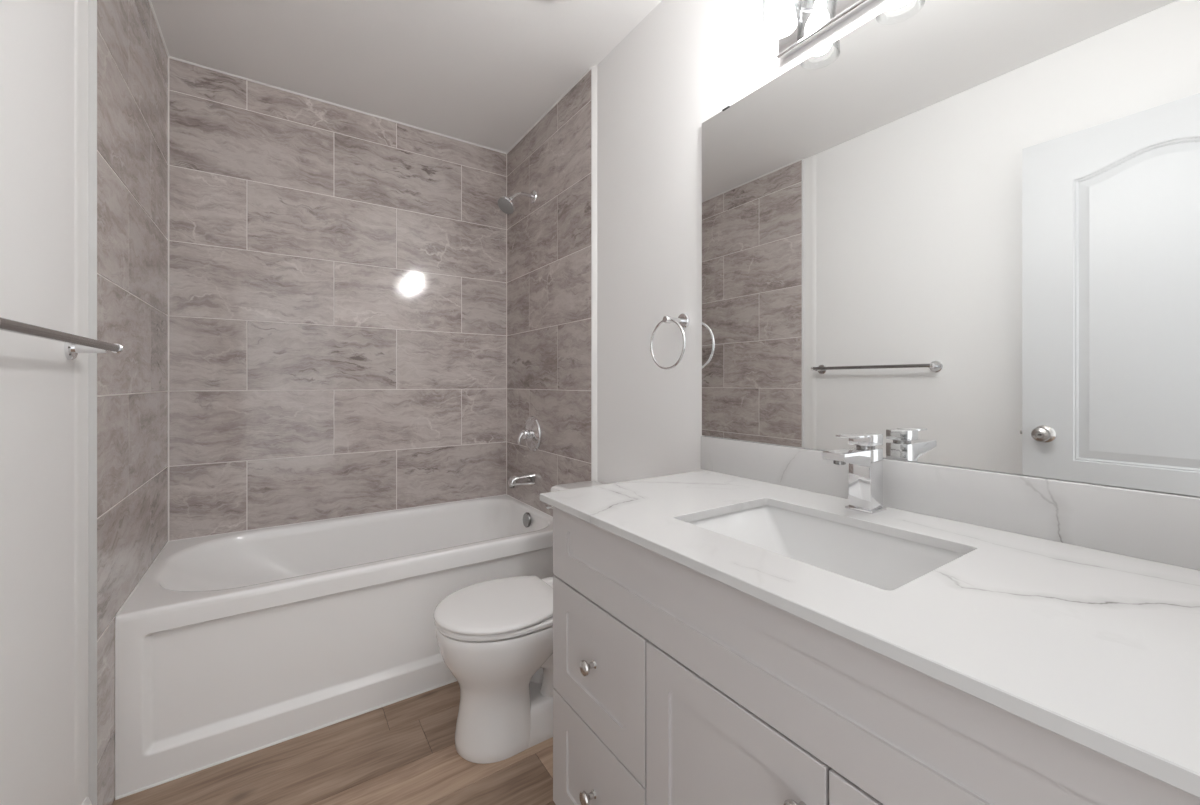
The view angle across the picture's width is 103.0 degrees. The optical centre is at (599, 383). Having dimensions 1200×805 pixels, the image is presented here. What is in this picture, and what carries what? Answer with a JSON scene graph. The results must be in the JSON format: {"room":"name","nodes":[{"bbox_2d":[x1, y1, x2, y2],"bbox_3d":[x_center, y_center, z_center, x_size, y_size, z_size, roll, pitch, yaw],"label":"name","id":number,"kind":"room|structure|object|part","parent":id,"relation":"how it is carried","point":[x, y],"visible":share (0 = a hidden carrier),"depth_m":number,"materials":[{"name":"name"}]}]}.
{"room":"bathroom","nodes":[
{"label":"bathroom","id":0,"kind":"room"},
{"bbox_2d":[0,0,167,804],"bbox_3d":[-1.015,-0.089,0.737,0.120,2.440,2.750,0,0,-34],"label":"wall","id":1,"kind":"structure","parent":0,"point":[37,36],"depth_m":1.04,"materials":[{"name":"white paint"}]},
{"bbox_2d":[0,317,122,359],"bbox_3d":[-0.991,-0.079,0.851,0.084,0.054,0.618,0,0,-34],"label":"towel bar","id":2,"kind":"object","parent":1,"relation":"attached to","point":[73,344],"visible":1,"depth_m":0.86,"materials":[{"name":"grey metal"}]},
{"bbox_3d":[-1.158,-0.079,1.078,0.060,0.054,0.054,0,0,-34],"label":"post","id":3,"kind":"part","parent":2,"relation":"part of","materials":[{"name":"silver metal"}]},
{"bbox_2d":[74,0,87,804],"bbox_3d":[-1.224,-0.089,1.123,0.008,2.440,0.084,0,0,-34],"label":"trim","id":4,"kind":"structure","parent":1,"relation":"attached to","point":[80,6],"depth_m":1.12,"materials":[{"name":"white"}]},
{"bbox_2d":[82,795,91,804],"bbox_3d":[-0.751,1.063,0.429,0.013,0.135,1.745,0,0,-34],"label":"baseboard","id":5,"kind":"structure","parent":1,"relation":"attached to","point":[87,801],"depth_m":1.15,"materials":[{"name":"white wood"}]},
{"bbox_2d":[88,0,96,804],"bbox_3d":[-1.238,-0.089,1.164,0.015,2.440,0.004,0,0,-34],"label":"trim","id":6,"kind":"structure","parent":1,"relation":"attached to","point":[92,4],"depth_m":1.16,"materials":[{"name":"grey painted wood"}]},
{"bbox_2d":[115,541,168,616],"bbox_3d":[-1.526,0.635,1.606,0.006,0.006,0.735,0,0,-34],"label":"trim","id":7,"kind":"structure","parent":1,"relation":"attached to","point":[120,609],"depth_m":1.51,"materials":[{"name":"white"}]},
{"bbox_2d":[148,0,169,57],"bbox_3d":[-1.483,-1.308,1.543,0.010,0.010,0.890,0,0,-34],"label":"trim","id":8,"kind":"structure","parent":1,"relation":"attached to","point":[150,2],"depth_m":1.75,"materials":[{"name":"white"}]},
{"bbox_2d":[112,681,555,804],"bbox_3d":[0.084,1.161,0.553,3.300,0.060,4.520,0,0,-34],"label":"floor","id":9,"kind":"structure","parent":0,"point":[403,752],"depth_m":1.39,"materials":[{"name":"brown wood"}]},
{"bbox_2d":[115,495,553,797],"bbox_3d":[-0.924,0.881,2.006,1.445,0.494,0.741,0,0,-34],"label":"bathtub","id":10,"kind":"object","parent":9,"relation":"on","point":[229,645],"visible":0.83,"depth_m":1.60,"materials":[{"name":"white ceramic"}]},
{"bbox_2d":[115,679,456,799],"bbox_3d":[-0.717,1.129,1.698,1.444,0.009,0.009,0,0,-34],"label":"trim","id":11,"kind":"structure","parent":10,"relation":"attached to","point":[455,680],"depth_m":1.49,"materials":[{"name":"white"}]},
{"bbox_2d":[115,495,552,622],"bbox_3d":[-0.924,0.837,2.006,1.445,0.406,0.741,0,0,-34],"label":"basin","id":12,"kind":"object","parent":10,"relation":"in","point":[395,566],"depth_m":1.87,"materials":[{"name":"white ceramic"}]},
{"bbox_3d":[-0.364,0.678,2.366,0.020,0.072,0.072,0,0,-34],"label":"overflow plate","id":13,"kind":"part","parent":10,"relation":"part of","materials":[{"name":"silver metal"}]},
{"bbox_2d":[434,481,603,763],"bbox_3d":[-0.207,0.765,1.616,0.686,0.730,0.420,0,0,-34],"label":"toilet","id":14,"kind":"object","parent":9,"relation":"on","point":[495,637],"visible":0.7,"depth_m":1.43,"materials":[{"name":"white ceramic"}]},
{"bbox_3d":[-0.329,0.706,1.535,0.394,0.021,0.360,0,0,-34],"label":"lid","id":15,"kind":"part","parent":14,"relation":"part of","materials":[{"name":"white plastic"}]},
{"bbox_3d":[-0.313,0.729,1.545,0.424,0.016,0.355,0,0,-34],"label":"seat","id":16,"kind":"part","parent":14,"relation":"part of","materials":[{"name":"white plastic"}]},
{"bbox_3d":[-0.005,0.420,1.752,0.198,0.040,0.420,0,0,-34],"label":"tank lid","id":17,"kind":"part","parent":14,"relation":"part of","materials":[{"name":"white ceramic"}]},
{"bbox_2d":[553,507,1199,804],"bbox_3d":[0.388,0.704,0.846,0.575,0.852,1.012,0,0,-34],"label":"vanity cabinet","id":18,"kind":"object","parent":9,"relation":"on","point":[674,684],"visible":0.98,"depth_m":0.66,"materials":[{"name":"grey paint"}]},
{"bbox_3d":[-0.024,0.846,0.973,0.032,0.030,0.030,0,0,-34],"label":"knob","id":19,"kind":"part","parent":18,"relation":"part of","materials":[{"name":"silver metal"}]},
{"bbox_3d":[-0.024,0.579,0.973,0.032,0.030,0.030,0,0,-34],"label":"knob","id":20,"kind":"part","parent":18,"relation":"part of","materials":[{"name":"silver metal"}]},
{"bbox_3d":[-0.009,0.849,0.985,0.019,0.263,0.339,0,0,-34],"label":"drawer","id":21,"kind":"part","parent":18,"relation":"part of","materials":[{"name":"grey paint"}]},
{"bbox_3d":[-0.009,0.583,0.985,0.019,0.260,0.339,0,0,-34],"label":"drawer","id":22,"kind":"part","parent":18,"relation":"part of","materials":[{"name":"grey paint"}]},
{"bbox_3d":[0.181,0.717,0.704,0.019,0.528,0.331,0,0,-34],"label":"door","id":23,"kind":"part","parent":18,"relation":"part of","materials":[{"name":"grey paint"}]},
{"bbox_3d":[0.241,0.518,0.578,0.032,0.030,0.030,0,0,-34],"label":"knob","id":24,"kind":"part","parent":18,"relation":"part of","materials":[{"name":"silver metal"}]},
{"bbox_3d":[0.368,0.717,0.424,0.019,0.528,0.333,0,0,-34],"label":"door","id":25,"kind":"part","parent":18,"relation":"part of","materials":[{"name":"grey paint"}]},
{"bbox_2d":[540,470,1199,797],"bbox_3d":[0.392,0.270,0.849,0.575,0.016,1.062,0,0,-34],"label":"countertop","id":26,"kind":"structure","parent":18,"relation":"on","point":[1099,650],"depth_m":0.56,"materials":[{"name":"stone"}]},
{"bbox_2d":[687,505,964,590],"bbox_3d":[0.372,0.346,0.845,0.348,0.136,0.460,0,0,-34],"label":"undermount sink","id":27,"kind":"object","parent":26,"relation":"in","point":[882,561],"visible":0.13,"depth_m":0.95,"materials":[{"name":"white ceramic"}]},
{"bbox_2d":[822,432,886,514],"bbox_3d":[0.510,0.182,0.957,0.150,0.158,0.055,0,0,-34],"label":"faucet","id":28,"kind":"object","parent":26,"relation":"on","point":[865,461],"visible":1,"depth_m":0.96,"materials":[{"name":"silver metal"}]},
{"bbox_3d":[0.487,0.151,0.942,0.096,0.034,0.044,0,0,-34],"label":"spout","id":29,"kind":"part","parent":28,"relation":"part of","materials":[{"name":"silver metal"}]},
{"bbox_3d":[0.525,0.115,0.967,0.103,0.023,0.045,0,0,-34],"label":"lever handle","id":30,"kind":"part","parent":28,"relation":"part of","materials":[{"name":"silver metal"}]},
{"bbox_3d":[0.547,0.258,0.982,0.060,0.007,0.055,0,0,-34],"label":"plate","id":31,"kind":"part","parent":28,"relation":"part of","materials":[{"name":"silver metal"}]},
{"bbox_2d":[169,58,505,540],"bbox_3d":[-1.165,-0.089,2.365,1.686,2.440,0.120,0,0,-34],"label":"wall","id":32,"kind":"structure","parent":0,"point":[337,275],"depth_m":2.20,"materials":[{"name":"tile"}]},
{"bbox_2d":[167,58,168,540],"bbox_3d":[-1.730,-0.338,1.912,0.007,1.944,0.007,0,0,-34],"label":"trim","id":33,"kind":"structure","parent":32,"relation":"attached to","point":[168,58],"depth_m":1.91,"materials":[{"name":"white tile"}]},
{"bbox_2d":[169,57,505,153],"bbox_3d":[-1.131,-1.308,2.314,1.446,0.010,0.010,0,0,-34],"label":"trim","id":34,"kind":"structure","parent":32,"relation":"attached to","point":[173,58],"depth_m":2.21,"materials":[{"name":"white"}]},
{"bbox_2d":[171,494,505,540],"bbox_3d":[-1.131,0.635,2.314,1.444,0.006,0.006,0,0,-34],"label":"trim","id":35,"kind":"structure","parent":32,"relation":"attached to","point":[504,494],"depth_m":2.21,"materials":[{"name":"white"}]},
{"bbox_2d":[506,154,506,493],"bbox_3d":[-0.531,-0.338,2.716,0.006,1.944,0.006,0,0,-34],"label":"trim","id":36,"kind":"structure","parent":32,"relation":"attached to","point":[506,154],"depth_m":2.71,"materials":[{"name":"white tile"}]},
{"bbox_2d":[151,0,661,152],"bbox_3d":[-0.401,-1.359,1.221,1.676,0.100,2.870,0,0,-34],"label":"ceiling","id":37,"kind":"structure","parent":0,"point":[479,72],"depth_m":1.87,"materials":[{"name":"white paint"}]},
{"bbox_2d":[507,0,1195,516],"bbox_3d":[0.285,-0.089,1.609,0.120,2.440,2.750,0,0,-34],"label":"wall","id":38,"kind":"structure","parent":0,"point":[685,62],"depth_m":1.80,"materials":[{"name":"white paint"}]},
{"bbox_2d":[497,190,535,213],"bbox_3d":[-0.412,-0.910,2.367,0.192,0.145,0.093,0,0,-34],"label":"shower","id":39,"kind":"object","parent":38,"relation":"attached to","point":[506,204],"visible":1,"depth_m":2.35,"materials":[{"name":"silver metal"}]},
{"bbox_3d":[-0.394,-0.932,2.394,0.126,0.058,0.019,0,0,-34],"label":"shower arm","id":40,"kind":"part","parent":39,"relation":"part of","materials":[{"name":"silver metal"}]},
{"bbox_2d":[508,472,536,487],"bbox_3d":[-0.389,0.484,2.383,0.137,0.062,0.059,0,0,-34],"label":"tub spout","id":41,"kind":"object","parent":38,"relation":"attached to","point":[530,478],"visible":1,"depth_m":2.37,"materials":[{"name":"silver metal"}]},
{"bbox_2d":[517,416,540,450],"bbox_3d":[-0.375,0.258,2.407,0.088,0.179,0.179,0,0,-34],"label":"shower valve","id":42,"kind":"object","parent":38,"relation":"attached to","point":[531,433],"visible":1,"depth_m":2.39,"materials":[{"name":"silver metal"}]},
{"bbox_3d":[-0.384,0.270,2.401,0.068,0.076,0.050,0,0,-34],"label":"handle","id":43,"kind":"part","parent":42,"relation":"part of","materials":[{"name":"silver metal"}]},
{"bbox_2d":[506,494,551,516],"bbox_3d":[-0.327,0.635,2.411,0.006,0.006,0.735,0,0,-34],"label":"trim","id":44,"kind":"structure","parent":38,"relation":"attached to","point":[506,494],"depth_m":2.49,"materials":[{"name":"white"}]},
{"bbox_2d":[506,68,590,153],"bbox_3d":[-0.285,-1.308,2.350,0.010,0.010,0.885,0,0,-34],"label":"trim","id":45,"kind":"structure","parent":38,"relation":"attached to","point":[589,69],"depth_m":2.27,"materials":[{"name":"white"}]},
{"bbox_2d":[591,66,596,480],"bbox_3d":[-0.022,-0.089,1.973,0.017,2.440,0.025,0,0,-34],"label":"trim","id":46,"kind":"structure","parent":38,"relation":"attached to","point":[593,69],"depth_m":1.97,"materials":[{"name":"white"}]},
{"bbox_2d":[650,313,689,369],"bbox_3d":[0.236,-0.134,1.523,0.082,0.184,0.162,0,0,-34],"label":"towel ring","id":47,"kind":"object","parent":38,"relation":"attached to","point":[683,320],"visible":1,"depth_m":1.52,"materials":[{"name":"silver metal"}]},
{"bbox_3d":[0.234,-0.201,1.518,0.074,0.025,0.025,0,0,-34],"label":"post","id":48,"kind":"part","parent":47,"relation":"part of","materials":[{"name":"silver metal"}]},
{"bbox_2d":[769,0,875,59],"bbox_3d":[0.559,-0.932,0.996,0.133,0.196,0.496,0,0,-34],"label":"vanity light","id":49,"kind":"object","parent":38,"relation":"attached to","point":[798,23],"visible":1,"depth_m":1.14,"materials":[{"name":"silver metal"}]},
{"bbox_3d":[0.436,-0.917,1.145,0.059,0.124,0.059,0,0,-34],"label":"bulb","id":50,"kind":"part","parent":49,"relation":"part of","materials":[{"name":"white glass"}]},
{"bbox_3d":[0.436,-0.927,1.145,0.094,0.172,0.094,0,0,-34],"label":"lamp shade","id":51,"kind":"part","parent":49,"relation":"part of","materials":[{"name":"white glass"}]},
{"bbox_3d":[0.461,-0.956,1.161,0.072,0.064,0.012,0,0,-34],"label":"lamp arm","id":52,"kind":"part","parent":49,"relation":"part of","materials":[{"name":"silver metal"}]},
{"bbox_2d":[701,436,1199,569],"bbox_3d":[0.616,0.212,1.012,0.020,0.100,1.082,0,0,-34],"label":"backsplash","id":53,"kind":"structure","parent":38,"relation":"attached to","point":[1160,527],"depth_m":0.84,"materials":[{"name":"stone"}]},
{"bbox_2d":[702,0,1199,496],"bbox_3d":[0.618,-0.321,1.019,0.008,0.964,1.088,0,0,-34],"label":"mirror","id":54,"kind":"object","parent":38,"relation":"attached to","point":[959,233],"visible":1,"depth_m":0.89,"materials":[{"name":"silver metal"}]}
]}

